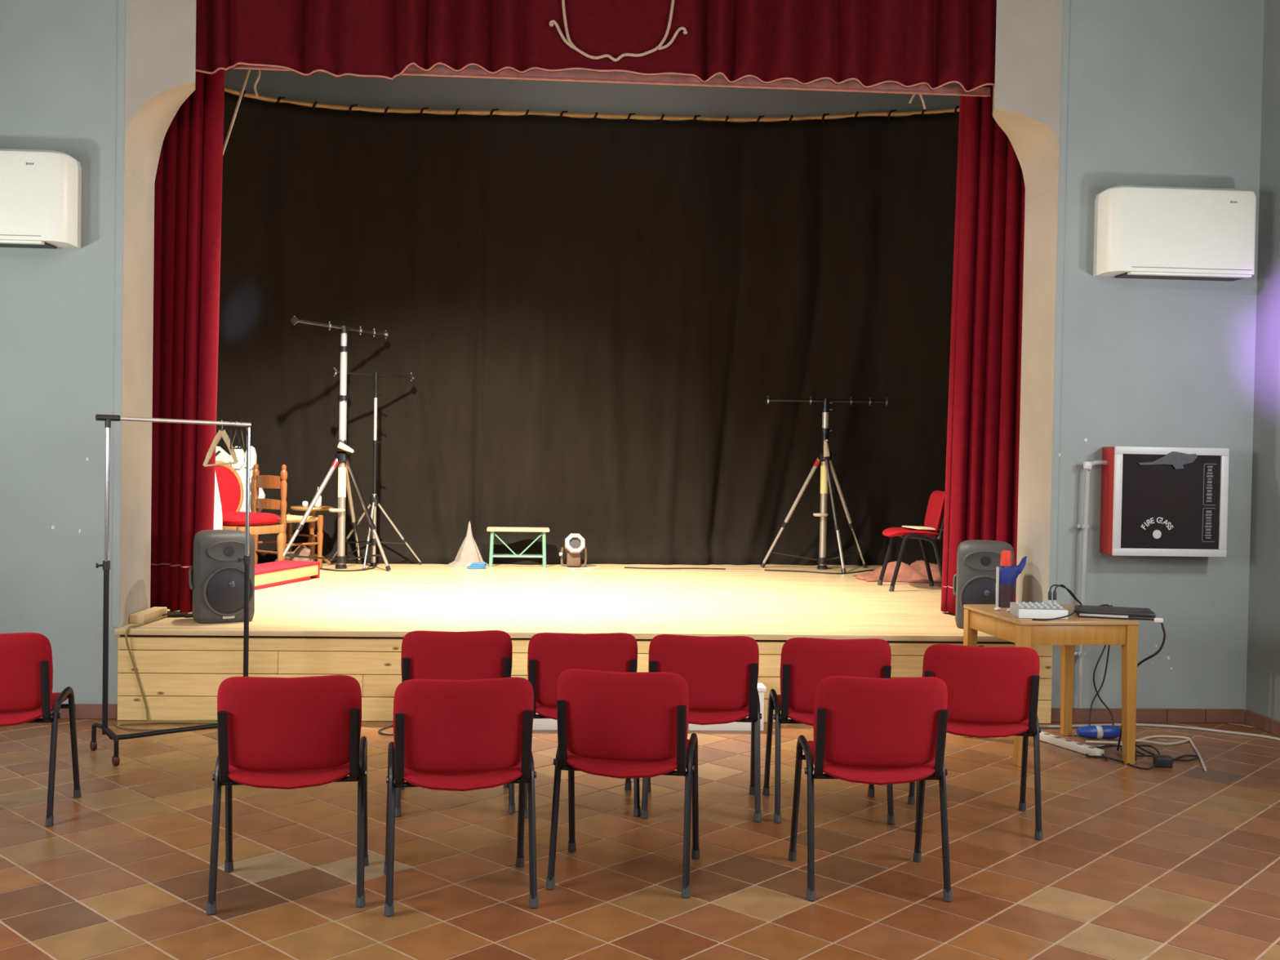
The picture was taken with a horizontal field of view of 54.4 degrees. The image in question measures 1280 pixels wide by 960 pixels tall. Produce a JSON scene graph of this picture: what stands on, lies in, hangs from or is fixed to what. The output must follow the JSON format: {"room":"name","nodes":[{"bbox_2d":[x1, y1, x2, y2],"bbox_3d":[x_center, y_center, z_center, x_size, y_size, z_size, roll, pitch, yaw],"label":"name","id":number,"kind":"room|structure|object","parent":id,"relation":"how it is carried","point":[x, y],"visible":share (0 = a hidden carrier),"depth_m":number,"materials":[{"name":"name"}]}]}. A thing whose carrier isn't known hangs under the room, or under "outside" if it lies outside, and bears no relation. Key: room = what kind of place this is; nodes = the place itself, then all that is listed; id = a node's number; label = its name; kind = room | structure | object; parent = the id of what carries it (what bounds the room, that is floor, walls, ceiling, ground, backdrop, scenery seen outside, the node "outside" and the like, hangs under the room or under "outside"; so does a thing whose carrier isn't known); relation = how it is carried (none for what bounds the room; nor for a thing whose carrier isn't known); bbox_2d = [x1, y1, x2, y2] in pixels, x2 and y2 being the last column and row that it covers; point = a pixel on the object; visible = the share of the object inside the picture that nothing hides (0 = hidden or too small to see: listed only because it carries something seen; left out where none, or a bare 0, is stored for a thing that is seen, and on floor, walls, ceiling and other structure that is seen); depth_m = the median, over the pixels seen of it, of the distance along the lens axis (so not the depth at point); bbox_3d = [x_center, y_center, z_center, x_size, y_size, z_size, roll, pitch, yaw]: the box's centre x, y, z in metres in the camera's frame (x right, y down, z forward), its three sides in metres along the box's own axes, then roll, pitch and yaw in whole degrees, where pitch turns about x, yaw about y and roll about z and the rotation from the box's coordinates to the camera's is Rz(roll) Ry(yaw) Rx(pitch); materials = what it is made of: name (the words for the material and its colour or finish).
{"room":"event venue","nodes":[
{"label":"event venue","id":0,"kind":"room"},
{"bbox_2d":[328,508,345,512],"bbox_3d":[-2.643,0.265,10.873,0.143,0.030,0.098,1,1,-4],"label":"collar","id":1,"kind":"object","parent":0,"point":[336,510],"depth_m":10.83,"materials":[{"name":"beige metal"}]},
{"bbox_2d":[224,64,959,122],"bbox_3d":[-0.396,-1.893,12.592,9.200,6.400,0.150,1,1,-4],"label":"ceiling","id":2,"kind":"structure","parent":0,"point":[403,91],"depth_m":12.46,"materials":[{"name":"paint"}]},
{"bbox_2d":[0,0,1264,722],"bbox_3d":[-0.339,-1.174,7.507,8.170,5.250,0.531,1,1,-4],"label":"wall","id":3,"kind":"structure","parent":0,"point":[1166,93],"depth_m":7.44,"materials":[{"name":"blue paint"}]},
{"bbox_2d":[0,148,81,248],"bbox_3d":[-3.648,-1.558,6.894,0.995,0.516,0.245,1,1,-4],"label":"air conditioner","id":4,"kind":"object","parent":3,"relation":"attached to","point":[41,190],"visible":1,"depth_m":6.80,"materials":[{"name":"white plastic"}]},
{"bbox_2d":[0,240,57,248],"bbox_3d":[-3.701,-1.308,6.884,0.855,0.016,0.211,1,1,-4],"label":"outlet","id":5,"kind":"object","parent":4,"relation":"attached to","point":[3,243],"depth_m":6.88,"materials":[{"name":"white plastic"}]},
{"bbox_2d":[39,703,117,719],"bbox_3d":[-3.685,1.309,7.064,1.411,0.085,0.014,1,1,-4],"label":"baseboard","id":6,"kind":"structure","parent":3,"relation":"attached to","point":[82,711],"depth_m":7.09,"materials":[{"name":"tile"}]},
{"bbox_2d":[111,0,125,626],"bbox_3d":[-2.946,-1.501,7.060,0.040,4.670,0.002,1,1,-4],"label":"trim","id":7,"kind":"structure","parent":3,"relation":"attached to","point":[122,3],"depth_m":7.07,"materials":[{"name":"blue paint"}]},
{"bbox_2d":[112,0,1062,626],"bbox_3d":[-0.239,-1.459,7.506,5.500,4.676,0.534,1,1,-4],"label":"proscenium arch","id":8,"kind":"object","parent":3,"relation":"attached to","point":[160,35],"depth_m":7.39,"materials":[{"name":"beige paint"}]},
{"bbox_2d":[195,0,996,93],"bbox_3d":[-0.207,-3.040,7.322,4.696,1.467,0.155,1,1,-4],"label":"valance","id":9,"kind":"object","parent":3,"relation":"attached to","point":[935,44],"visible":1,"depth_m":7.30,"materials":[{"name":"fabric"}]},
{"bbox_2d":[234,64,991,97],"bbox_3d":[-0.196,-2.431,7.548,4.720,0.057,0.060,1,1,-4],"label":"rail","id":10,"kind":"object","parent":3,"relation":"attached to","point":[411,70],"visible":0.56,"depth_m":7.55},
{"bbox_2d":[908,93,925,109],"bbox_3d":[1.808,-2.394,7.778,0.260,0.159,0.028,1,1,5],"label":"rope","id":11,"kind":"object","parent":10,"relation":"hanging from","point":[913,95],"visible":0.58,"depth_m":7.78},
{"bbox_2d":[1048,0,1069,603],"bbox_3d":[2.503,-1.413,7.418,0.040,4.670,0.002,1,1,-4],"label":"trim","id":12,"kind":"structure","parent":3,"relation":"attached to","point":[1065,27],"depth_m":7.42,"materials":[{"name":"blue paint"}]},
{"bbox_2d":[1074,460,1107,708],"bbox_3d":[2.676,0.619,7.430,0.166,1.474,0.088,1,1,-4],"label":"conduit","id":13,"kind":"object","parent":3,"relation":"attached to","point":[1087,465],"visible":0.94,"depth_m":7.39,"materials":[{"name":"grey"}]},
{"bbox_2d":[1050,707,1244,723],"bbox_3d":[3.057,1.419,7.507,1.196,0.085,0.014,1,1,-4],"label":"baseboard","id":14,"kind":"structure","parent":3,"relation":"attached to","point":[1079,715],"depth_m":7.51,"materials":[{"name":"tile"}]},
{"bbox_2d":[1099,446,1229,556],"bbox_3d":[3.105,0.126,7.393,0.684,0.639,0.196,1,1,-4],"label":"cabinet","id":15,"kind":"object","parent":3,"relation":"attached to","point":[1156,501],"visible":1,"depth_m":7.31,"materials":[{"name":"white metal"}]},
{"bbox_2d":[1204,466,1213,538],"bbox_3d":[3.342,0.131,7.322,0.040,0.427,0.002,1,1,-4],"label":"print","id":16,"kind":"object","parent":15,"relation":"attached to","point":[1208,469],"depth_m":7.32,"materials":[{"name":"grey"}]},
{"bbox_2d":[1093,185,1256,281],"bbox_3d":[3.147,-1.447,7.341,0.865,0.516,0.245,1,1,-4],"label":"air conditioner","id":17,"kind":"object","parent":3,"relation":"attached to","point":[1140,232],"visible":1,"depth_m":7.22,"materials":[{"name":"white plastic"}]},
{"bbox_2d":[1114,271,1251,281],"bbox_3d":[3.193,-1.196,7.337,0.725,0.016,0.211,1,1,-4],"label":"outlet","id":18,"kind":"object","parent":17,"relation":"attached to","point":[1232,276],"depth_m":7.25,"materials":[{"name":"white plastic"}]},
{"bbox_2d":[0,718,1279,959],"bbox_3d":[-0.175,1.601,2.275,11.000,0.201,10.500,1,1,-4],"label":"floor","id":19,"kind":"structure","parent":0,"point":[1181,861],"depth_m":4.75,"materials":[{"name":"tile"}]},
{"bbox_2d":[0,632,81,826],"bbox_3d":[-2.678,1.009,5.239,0.518,0.796,0.485,1,1,-10],"label":"chair","id":20,"kind":"object","parent":19,"relation":"on","point":[26,665],"visible":1,"depth_m":5.08,"materials":[{"name":"red fabric"}]},
{"bbox_2d":[116,613,217,730],"bbox_3d":[-2.636,1.096,7.278,0.571,0.541,0.904,1,1,-4],"label":"cable","id":21,"kind":"object","parent":19,"relation":"on","point":[148,721],"visible":0.86,"depth_m":7.03,"materials":[{"name":"brown plastic"}]},
{"bbox_2d":[89,413,251,765],"bbox_3d":[-2.390,0.531,6.409,0.787,1.709,0.430,0,1,-39],"label":"clothes rack","id":22,"kind":"object","parent":19,"relation":"on","point":[108,419],"visible":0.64,"depth_m":6.27,"materials":[{"name":"black metal"}]},
{"bbox_2d":[202,419,238,466],"bbox_3d":[-2.198,-0.192,6.536,0.177,0.249,0.031,1,1,-21],"label":"wooden hanger","id":23,"kind":"object","parent":22,"relation":"hanging from","point":[221,433],"visible":0.98,"depth_m":6.53,"materials":[{"name":"beige wood"}]},
{"bbox_2d":[229,420,231,448],"bbox_3d":[-2.155,-0.239,6.565,0.007,0.151,0.395,1,1,-19],"label":"hanger","id":24,"kind":"object","parent":22,"relation":"hanging from","point":[230,437],"visible":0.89,"depth_m":6.48,"materials":[{"name":"grey metal"}]},
{"bbox_2d":[231,420,241,448],"bbox_3d":[-2.133,-0.239,6.582,0.007,0.151,0.395,0,1,-26],"label":"hanger","id":25,"kind":"object","parent":22,"relation":"hanging from","point":[236,430],"visible":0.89,"depth_m":6.56,"materials":[{"name":"grey metal"}]},
{"bbox_2d":[237,420,244,448],"bbox_3d":[-2.111,-0.238,6.600,0.007,0.151,0.395,1,1,-14],"label":"hanger","id":26,"kind":"object","parent":22,"relation":"hanging from","point":[241,431],"visible":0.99,"depth_m":6.60,"materials":[{"name":"grey metal"}]},
{"bbox_2d":[206,675,368,914],"bbox_3d":[-1.223,1.050,4.399,0.518,0.796,0.485,1,1,-11],"label":"chair","id":27,"kind":"object","parent":19,"relation":"on","point":[282,733],"visible":1,"depth_m":4.21,"materials":[{"name":"red fabric"}]},
{"bbox_2d":[377,724,393,735],"bbox_3d":[-1.372,1.388,6.952,0.181,0.010,0.297,1,1,-18],"label":"cable","id":28,"kind":"object","parent":19,"relation":"on","point":[388,726],"visible":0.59,"depth_m":6.87,"materials":[{"name":"black plastic"}]},
{"bbox_2d":[395,630,515,816],"bbox_3d":[-0.819,1.036,5.543,0.518,0.796,0.485,1,1,-9],"label":"chair","id":29,"kind":"object","parent":19,"relation":"on","point":[487,654],"visible":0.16,"depth_m":5.32,"materials":[{"name":"red fabric"}]},
{"bbox_2d":[383,676,538,915],"bbox_3d":[-0.637,1.060,4.413,0.518,0.796,0.485,1,1,-12],"label":"chair","id":30,"kind":"object","parent":19,"relation":"on","point":[475,734],"visible":1,"depth_m":4.22,"materials":[{"name":"red fabric"}]},
{"bbox_2d":[524,632,640,817],"bbox_3d":[-0.268,1.045,5.545,0.518,0.796,0.485,1,1,-6],"label":"chair","id":31,"kind":"object","parent":19,"relation":"on","point":[549,654],"visible":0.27,"depth_m":5.33,"materials":[{"name":"red fabric"}]},
{"bbox_2d":[114,563,1053,723],"bbox_3d":[-0.266,1.097,9.874,8.980,0.525,5.305,1,1,-4],"label":"stage","id":32,"kind":"object","parent":19,"relation":"on","point":[355,624],"visible":0.49,"depth_m":7.74,"materials":[{"name":"beige wood"}]},
{"bbox_2d":[128,606,167,623],"bbox_3d":[-2.933,0.807,7.442,0.085,0.054,0.380,1,1,-1],"label":"wood block","id":33,"kind":"object","parent":32,"relation":"on","point":[154,612],"visible":0.94,"depth_m":7.35,"materials":[{"name":"beige wood"}]},
{"bbox_2d":[162,613,192,617],"bbox_3d":[-2.740,0.825,7.598,0.326,0.017,0.120,1,1,-4],"label":"rag","id":34,"kind":"object","parent":32,"relation":"on","point":[174,615],"visible":0.56,"depth_m":7.57,"materials":[{"name":"black fabric"}]},
{"bbox_2d":[150,70,225,613],"bbox_3d":[-2.883,-1.074,7.769,0.532,3.788,0.206,1,1,-4],"label":"curtain","id":35,"kind":"object","parent":32,"relation":"on","point":[188,184],"visible":0.63,"depth_m":7.73,"materials":[{"name":"red fabric"}]},
{"bbox_2d":[222,69,260,155],"bbox_3d":[-2.591,-2.161,7.889,0.373,1.076,0.031,1,1,0],"label":"rope","id":36,"kind":"object","parent":35,"relation":"attached to","point":[248,70],"visible":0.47,"depth_m":7.88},
{"bbox_2d":[213,473,222,529],"bbox_3d":[-3.459,0.256,9.922,0.287,1.045,0.140,1,1,-4],"label":"sheet","id":37,"kind":"object","parent":32,"relation":"on","point":[218,517],"visible":0.13,"depth_m":9.92,"materials":[{"name":"white"}]},
{"bbox_2d":[188,529,254,623],"bbox_3d":[-2.500,0.573,7.461,0.377,0.536,0.357,0,1,-34],"label":"loudspeaker","id":38,"kind":"object","parent":32,"relation":"on","point":[216,584],"visible":0.92,"depth_m":7.32,"materials":[{"name":"grey plastic"}]},
{"bbox_2d":[205,568,251,613],"bbox_3d":[-2.417,0.655,7.336,0.268,0.268,0.025,0,1,-34],"label":"grille","id":39,"kind":"object","parent":38,"relation":"attached to","point":[224,588],"depth_m":7.32,"materials":[{"name":"grey metal"}]},
{"bbox_2d":[215,445,265,512],"bbox_3d":[-3.543,0.229,10.921,0.500,1.060,0.075,1,1,-4],"label":"cutout","id":40,"kind":"object","parent":32,"relation":"on","point":[221,455],"visible":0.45,"depth_m":10.89,"materials":[{"name":"white"}]},
{"bbox_2d":[215,460,284,560],"bbox_3d":[-3.301,0.310,10.252,0.571,0.930,0.518,2,1,26],"label":"armchair","id":41,"kind":"object","parent":32,"relation":"on","point":[230,486],"visible":0.59,"depth_m":10.30,"materials":[{"name":"red fabric"}]},
{"bbox_2d":[254,560,319,590],"bbox_3d":[-2.910,0.732,9.404,0.336,0.132,1.450,1,1,13],"label":"step","id":42,"kind":"structure","parent":32,"relation":"on","point":[268,575],"depth_m":9.60,"materials":[{"name":"red carpet"}]},
{"bbox_2d":[252,463,323,568],"bbox_3d":[-3.073,0.314,10.845,0.466,0.910,0.451,2,1,36],"label":"chair","id":43,"kind":"object","parent":32,"relation":"on","point":[260,481],"visible":0.73,"depth_m":10.73,"materials":[{"name":"orange wood"}]},
{"bbox_2d":[275,545,312,561],"bbox_3d":[-2.995,0.669,10.827,0.342,0.212,0.301,1,1,-4],"label":"bundle","id":44,"kind":"object","parent":32,"relation":"on","point":[302,550],"visible":0.41,"depth_m":10.75,"materials":[{"name":"fabric"}]},
{"bbox_2d":[289,506,333,564],"bbox_3d":[-2.929,0.500,11.124,0.380,0.523,0.380,1,1,-4],"label":"round table","id":45,"kind":"object","parent":32,"relation":"on","point":[312,524],"visible":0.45,"depth_m":11.10,"materials":[{"name":"brown wood"}]},
{"bbox_2d":[302,501,308,506],"bbox_3d":[-2.977,0.212,11.086,0.054,0.050,0.054,1,1,-4],"label":"jar","id":46,"kind":"object","parent":45,"relation":"on","point":[304,504],"visible":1,"depth_m":11.07,"materials":[{"name":"white ceramic"}]},
{"bbox_2d":[314,486,321,506],"bbox_3d":[-2.866,0.148,11.092,0.068,0.182,0.067,1,1,-4],"label":"bottle","id":47,"kind":"object","parent":45,"relation":"on","point":[318,504],"visible":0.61,"depth_m":11.07,"materials":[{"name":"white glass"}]},
{"bbox_2d":[283,315,391,570],"bbox_3d":[-2.469,-0.290,10.810,0.667,2.148,1.292,2,1,28],"label":"lighting stand","id":48,"kind":"object","parent":32,"relation":"on","point":[342,457],"visible":0.99,"depth_m":10.86,"materials":[{"name":"silver metal"}]},
{"bbox_2d":[320,567,375,571],"bbox_3d":[-2.512,0.773,10.785,0.483,0.012,0.250,1,1,-22],"label":"cable","id":49,"kind":"object","parent":32,"relation":"on","point":[371,567],"visible":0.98,"depth_m":10.70,"materials":[{"name":"black plastic"}]},
{"bbox_2d":[329,367,422,570],"bbox_3d":[-2.382,-0.104,11.107,0.839,1.759,0.737,1,1,-4],"label":"lighting stand","id":50,"kind":"object","parent":32,"relation":"on","point":[374,499],"visible":0.93,"depth_m":11.16,"materials":[{"name":"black metal"}]},
{"bbox_2d":[373,372,377,382],"bbox_3d":[-2.362,-0.918,11.154,0.032,0.090,0.032,1,1,-4],"label":"socket","id":51,"kind":"object","parent":50,"relation":"attached to","point":[375,375],"depth_m":11.14,"materials":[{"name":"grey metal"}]},
{"bbox_2d":[444,520,493,567],"bbox_3d":[-1.565,0.578,11.395,0.462,0.415,0.326,1,1,-4],"label":"cone","id":52,"kind":"object","parent":32,"relation":"on","point":[468,553],"visible":0.92,"depth_m":11.34,"materials":[{"name":"white fabric"}]},
{"bbox_2d":[466,562,487,568],"bbox_3d":[-1.459,0.765,11.149,0.176,0.047,0.127,1,1,-4],"label":"folded cloth","id":53,"kind":"object","parent":32,"relation":"on","point":[475,565],"visible":1,"depth_m":11.11,"materials":[{"name":"blue fabric"}]},
{"bbox_2d":[486,526,549,567],"bbox_3d":[-1.122,0.616,11.465,0.570,0.353,0.250,1,1,-6],"label":"bench","id":54,"kind":"object","parent":32,"relation":"on","point":[492,529],"visible":1,"depth_m":11.36,"materials":[{"name":"green wood"}]},
{"bbox_2d":[559,533,586,567],"bbox_3d":[-0.617,0.647,11.493,0.257,0.319,0.295,1,1,-4],"label":"stage light","id":55,"kind":"object","parent":32,"relation":"on","point":[575,544],"visible":0.99,"depth_m":11.40,"materials":[{"name":"beige metal"}]},
{"bbox_2d":[562,566,599,569],"bbox_3d":[-0.542,0.798,11.272,0.332,0.012,0.125,1,1,5],"label":"cable","id":56,"kind":"object","parent":32,"relation":"on","point":[562,566],"visible":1,"depth_m":11.25,"materials":[{"name":"beige plastic"}]},
{"bbox_2d":[216,87,959,564],"bbox_3d":[-0.408,-1.419,10.932,8.724,4.456,2.175,1,1,-9],"label":"backcloth","id":57,"kind":"object","parent":32,"relation":"on","point":[595,321],"visible":0.57,"depth_m":11.84,"materials":[{"name":"black fabric"}]},
{"bbox_2d":[624,566,725,569],"bbox_3d":[0.323,0.810,11.433,0.932,0.012,0.070,1,1,-4],"label":"cable","id":58,"kind":"object","parent":32,"relation":"on","point":[624,566],"visible":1,"depth_m":11.44,"materials":[{"name":"black plastic"}]},
{"bbox_2d":[764,569,874,573],"bbox_3d":[1.765,0.837,11.371,1.211,0.012,0.342,1,1,-11],"label":"cable","id":59,"kind":"object","parent":32,"relation":"on","point":[765,570],"visible":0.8,"depth_m":11.35,"materials":[{"name":"black plastic"}]},
{"bbox_2d":[760,395,888,573],"bbox_3d":[1.737,0.031,11.551,1.157,1.621,0.658,1,1,-4],"label":"lighting stand","id":60,"kind":"object","parent":32,"relation":"on","point":[824,455],"visible":1,"depth_m":11.67,"materials":[{"name":"silver metal"}]},
{"bbox_2d":[853,560,942,582],"bbox_3d":[2.314,0.777,10.812,0.885,0.169,0.585,1,1,-4],"label":"heap","id":61,"kind":"object","parent":32,"relation":"on","point":[916,572],"visible":0.74,"depth_m":10.66,"materials":[{"name":"pink fabric"}]},
{"bbox_2d":[877,490,945,591],"bbox_3d":[2.206,0.482,10.036,0.485,0.796,0.518,1,1,0],"label":"chair","id":62,"kind":"object","parent":32,"relation":"on","point":[935,507],"visible":0.93,"depth_m":9.94,"materials":[{"name":"red fabric"}]},
{"bbox_2d":[902,525,943,530],"bbox_3d":[2.280,0.387,10.047,0.233,0.022,0.311,1,1,-16],"label":"paper sheets","id":63,"kind":"object","parent":62,"relation":"on","point":[908,526],"visible":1,"depth_m":9.98,"materials":[{"name":"beige paper"}]},
{"bbox_2d":[940,85,1025,613],"bbox_3d":[2.352,-0.992,8.256,0.659,3.788,0.188,1,1,25],"label":"curtain","id":64,"kind":"object","parent":32,"relation":"on","point":[983,448],"visible":0.54,"depth_m":8.25,"materials":[{"name":"red fabric"}]},
{"bbox_2d":[952,539,1015,628],"bbox_3d":[2.138,0.649,7.743,0.377,0.536,0.357,1,1,13],"label":"loudspeaker","id":65,"kind":"object","parent":32,"relation":"on","point":[974,582],"visible":0.51,"depth_m":7.62,"materials":[{"name":"grey plastic"}]},
{"bbox_2d":[962,577,995,604],"bbox_3d":[2.102,0.729,7.596,0.268,0.268,0.025,1,1,13],"label":"grille","id":66,"kind":"object","parent":65,"relation":"attached to","point":[975,590],"depth_m":7.60,"materials":[{"name":"grey metal"}]},
{"bbox_2d":[546,668,699,897],"bbox_3d":[-0.046,1.066,4.619,0.518,0.796,0.485,1,1,7],"label":"chair","id":67,"kind":"object","parent":19,"relation":"on","point":[619,725],"visible":1,"depth_m":4.42,"materials":[{"name":"red fabric"}]},
{"bbox_2d":[532,681,766,730],"bbox_3d":[-0.263,1.286,7.112,1.950,0.250,0.195,1,1,-4],"label":"step","id":68,"kind":"structure","parent":19,"relation":"on","point":[538,723],"depth_m":7.08,"materials":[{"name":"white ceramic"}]},
{"bbox_2d":[640,634,761,821],"bbox_3d":[0.276,1.055,5.533,0.518,0.796,0.485,1,1,2],"label":"chair","id":69,"kind":"object","parent":19,"relation":"on","point":[720,673],"visible":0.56,"depth_m":5.33,"materials":[{"name":"red fabric"}]},
{"bbox_2d":[762,637,894,824],"bbox_3d":[0.833,1.065,5.517,0.518,0.796,0.485,1,1,-1],"label":"chair","id":70,"kind":"object","parent":19,"relation":"on","point":[805,662],"visible":0.55,"depth_m":5.31,"materials":[{"name":"red fabric"}]},
{"bbox_2d":[787,675,952,901],"bbox_3d":[0.844,1.082,4.593,0.518,0.796,0.485,1,1,-2],"label":"chair","id":71,"kind":"object","parent":19,"relation":"on","point":[871,731],"visible":1,"depth_m":4.40,"materials":[{"name":"red fabric"}]},
{"bbox_2d":[907,644,1043,839],"bbox_3d":[1.441,1.078,5.372,0.518,0.796,0.485,1,1,8],"label":"chair","id":72,"kind":"object","parent":19,"relation":"on","point":[993,692],"visible":0.71,"depth_m":5.17,"materials":[{"name":"red fabric"}]},
{"bbox_2d":[962,604,1139,766],"bbox_3d":[2.195,1.088,6.745,0.650,0.745,0.730,1,1,-8],"label":"wooden table","id":73,"kind":"object","parent":19,"relation":"on","point":[1071,632],"visible":0.82,"depth_m":6.43,"materials":[{"name":"brown wood"}]},
{"bbox_2d":[995,566,999,607],"bbox_3d":[1.987,0.595,6.931,0.017,0.225,0.018,1,1,19],"label":"stick","id":74,"kind":"object","parent":73,"relation":"on","point":[997,567],"visible":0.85,"depth_m":6.93,"materials":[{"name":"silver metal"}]},
{"bbox_2d":[995,582,1015,608],"bbox_3d":[2.038,0.643,6.962,0.108,0.130,0.107,1,1,-4],"label":"cup","id":75,"kind":"object","parent":73,"relation":"on","point":[1006,592],"visible":0.77,"depth_m":6.92,"materials":[{"name":"pink"}]},
{"bbox_2d":[999,550,1026,584],"bbox_3d":[2.074,0.525,6.962,0.163,0.264,0.090,1,1,-4],"label":"cloth","id":76,"kind":"object","parent":75,"relation":"in","point":[1008,575],"depth_m":6.93,"materials":[{"name":"blue fabric"}]},
{"bbox_2d":[1009,601,1067,619],"bbox_3d":[2.090,0.679,6.540,0.250,0.071,0.200,1,1,3],"label":"mixer","id":77,"kind":"object","parent":73,"relation":"on","point":[1036,610],"visible":1,"depth_m":6.45,"materials":[{"name":"white plastic"}]},
{"bbox_2d":[1052,584,1079,607],"bbox_3d":[2.323,0.632,6.736,0.065,0.163,0.448,2,1,34],"label":"cable","id":78,"kind":"object","parent":77,"relation":"attached to","point":[1054,601],"visible":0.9,"depth_m":6.57,"materials":[{"name":"black plastic"}]},
{"bbox_2d":[1031,609,1076,620],"bbox_3d":[2.180,0.698,6.438,0.366,0.044,0.100,0,1,-35],"label":"cable","id":79,"kind":"object","parent":73,"relation":"on","point":[1074,611],"visible":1,"depth_m":6.37,"materials":[{"name":"black plastic"}]},
{"bbox_2d":[1047,584,1082,608],"bbox_3d":[2.315,0.632,6.729,0.081,0.162,0.464,2,1,36],"label":"cable","id":80,"kind":"object","parent":73,"relation":"on","point":[1049,602],"visible":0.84,"depth_m":6.57,"materials":[{"name":"black plastic"}]},
{"bbox_2d":[1088,604,1110,725],"bbox_3d":[2.567,1.072,7.047,0.103,0.750,0.478,2,1,29],"label":"cable","id":81,"kind":"object","parent":73,"relation":"hanging from","point":[1108,647],"visible":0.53,"depth_m":7.24,"materials":[{"name":"black plastic"}]},
{"bbox_2d":[1093,604,1114,725],"bbox_3d":[2.638,1.074,7.022,0.122,0.751,0.442,1,1,14],"label":"cable","id":82,"kind":"object","parent":73,"relation":"hanging from","point":[1102,652],"visible":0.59,"depth_m":7.21,"materials":[{"name":"black plastic"}]},
{"bbox_2d":[1074,604,1155,620],"bbox_3d":[2.515,0.704,6.612,0.380,0.037,0.264,1,1,15],"label":"laptop","id":83,"kind":"object","parent":73,"relation":"on","point":[1082,611],"visible":0.97,"depth_m":6.52,"materials":[{"name":"grey plastic"}]},
{"bbox_2d":[1153,617,1163,622],"bbox_3d":[2.677,0.724,6.439,0.044,0.022,0.036,1,1,15],"label":"plug","id":84,"kind":"object","parent":83,"relation":"attached to","point":[1156,620],"visible":1,"depth_m":6.42,"materials":[{"name":"beige plastic"}]},
{"bbox_2d":[1116,622,1165,751],"bbox_3d":[2.627,1.094,6.566,0.052,0.732,0.303,0,1,-27],"label":"cable","id":85,"kind":"object","parent":84,"relation":"hanging from","point":[1162,624],"visible":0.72,"depth_m":6.50,"materials":[{"name":"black plastic"}]},
{"bbox_2d":[1039,731,1104,755],"bbox_3d":[2.336,1.440,6.796,0.060,0.039,0.470,1,1,-24],"label":"power strip","id":86,"kind":"object","parent":19,"relation":"on","point":[1081,748],"visible":0.95,"depth_m":6.75,"materials":[{"name":"beige plastic"}]},
{"bbox_2d":[1076,724,1120,738],"bbox_3d":[2.596,1.424,7.043,0.250,0.076,0.075,1,1,-4],"label":"connector","id":87,"kind":"object","parent":19,"relation":"on","point":[1096,731],"visible":0.92,"depth_m":7.01,"materials":[{"name":"blue plastic"}]},
{"bbox_2d":[1085,744,1145,763],"bbox_3d":[2.530,1.452,6.643,0.261,0.030,0.344,2,1,36],"label":"cable","id":88,"kind":"object","parent":19,"relation":"on","point":[1103,756],"visible":0.75,"depth_m":6.58,"materials":[{"name":"black plastic"}]},
{"bbox_2d":[1120,744,1159,769],"bbox_3d":[2.651,1.456,6.598,0.194,0.032,0.540,1,1,17],"label":"cable","id":89,"kind":"object","parent":19,"relation":"on","point":[1140,745],"visible":0.65,"depth_m":6.54,"materials":[{"name":"black plastic"}]},
{"bbox_2d":[1085,735,1206,771],"bbox_3d":[2.731,1.459,6.783,0.572,0.017,0.786,1,1,18],"label":"cable","id":90,"kind":"object","parent":19,"relation":"on","point":[1142,740],"visible":0.77,"depth_m":6.92,"materials":[{"name":"beige plastic"}]},
{"bbox_2d":[1039,723,1279,741],"bbox_3d":[2.956,1.456,7.235,1.639,0.015,0.396,1,1,19],"label":"cable","id":91,"kind":"object","parent":19,"relation":"on","point":[1115,724],"visible":0.65,"depth_m":7.31,"materials":[{"name":"beige plastic"}]},
{"bbox_2d":[1152,754,1173,767],"bbox_3d":[2.692,1.448,6.419,0.085,0.052,0.065,1,1,10],"label":"power adapter","id":92,"kind":"object","parent":19,"relation":"on","point":[1162,761],"visible":0.99,"depth_m":6.39,"materials":[{"name":"black plastic"}]},
{"bbox_2d":[1135,743,1198,761],"bbox_3d":[2.830,1.457,6.708,0.240,0.032,0.525,1,1,-4],"label":"cable","id":93,"kind":"object","parent":19,"relation":"on","point":[1136,745],"visible":0.63,"depth_m":6.62,"materials":[{"name":"black plastic"}]},
{"bbox_2d":[813,512,828,516],"bbox_3d":[1.689,0.326,11.659,0.143,0.030,0.098,1,1,-4],"label":"collar","id":94,"kind":"object","parent":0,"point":[821,514],"depth_m":11.62,"materials":[{"name":"beige metal"}]},
{"bbox_2d":[1051,644,1053,707],"bbox_3d":[2.464,1.190,7.486,0.024,0.523,0.030,1,1,-4],"label":"wall","id":95,"kind":"structure","parent":0,"point":[1052,656],"depth_m":7.47,"materials":[{"name":"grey paint"}]},
{"bbox_2d":[1245,0,1279,721],"bbox_3d":[4.117,-1.007,2.655,0.170,5.250,10.800,1,1,-4],"label":"wall","id":96,"kind":"structure","parent":0,"point":[1263,665],"depth_m":7.38,"materials":[{"name":"paint"}]},
{"bbox_2d":[1244,709,1279,736],"bbox_3d":[3.757,1.456,6.115,0.014,0.085,2.851,1,1,-4],"label":"baseboard","id":97,"kind":"structure","parent":96,"relation":"attached to","point":[1263,722],"depth_m":7.35,"materials":[{"name":"tile"}]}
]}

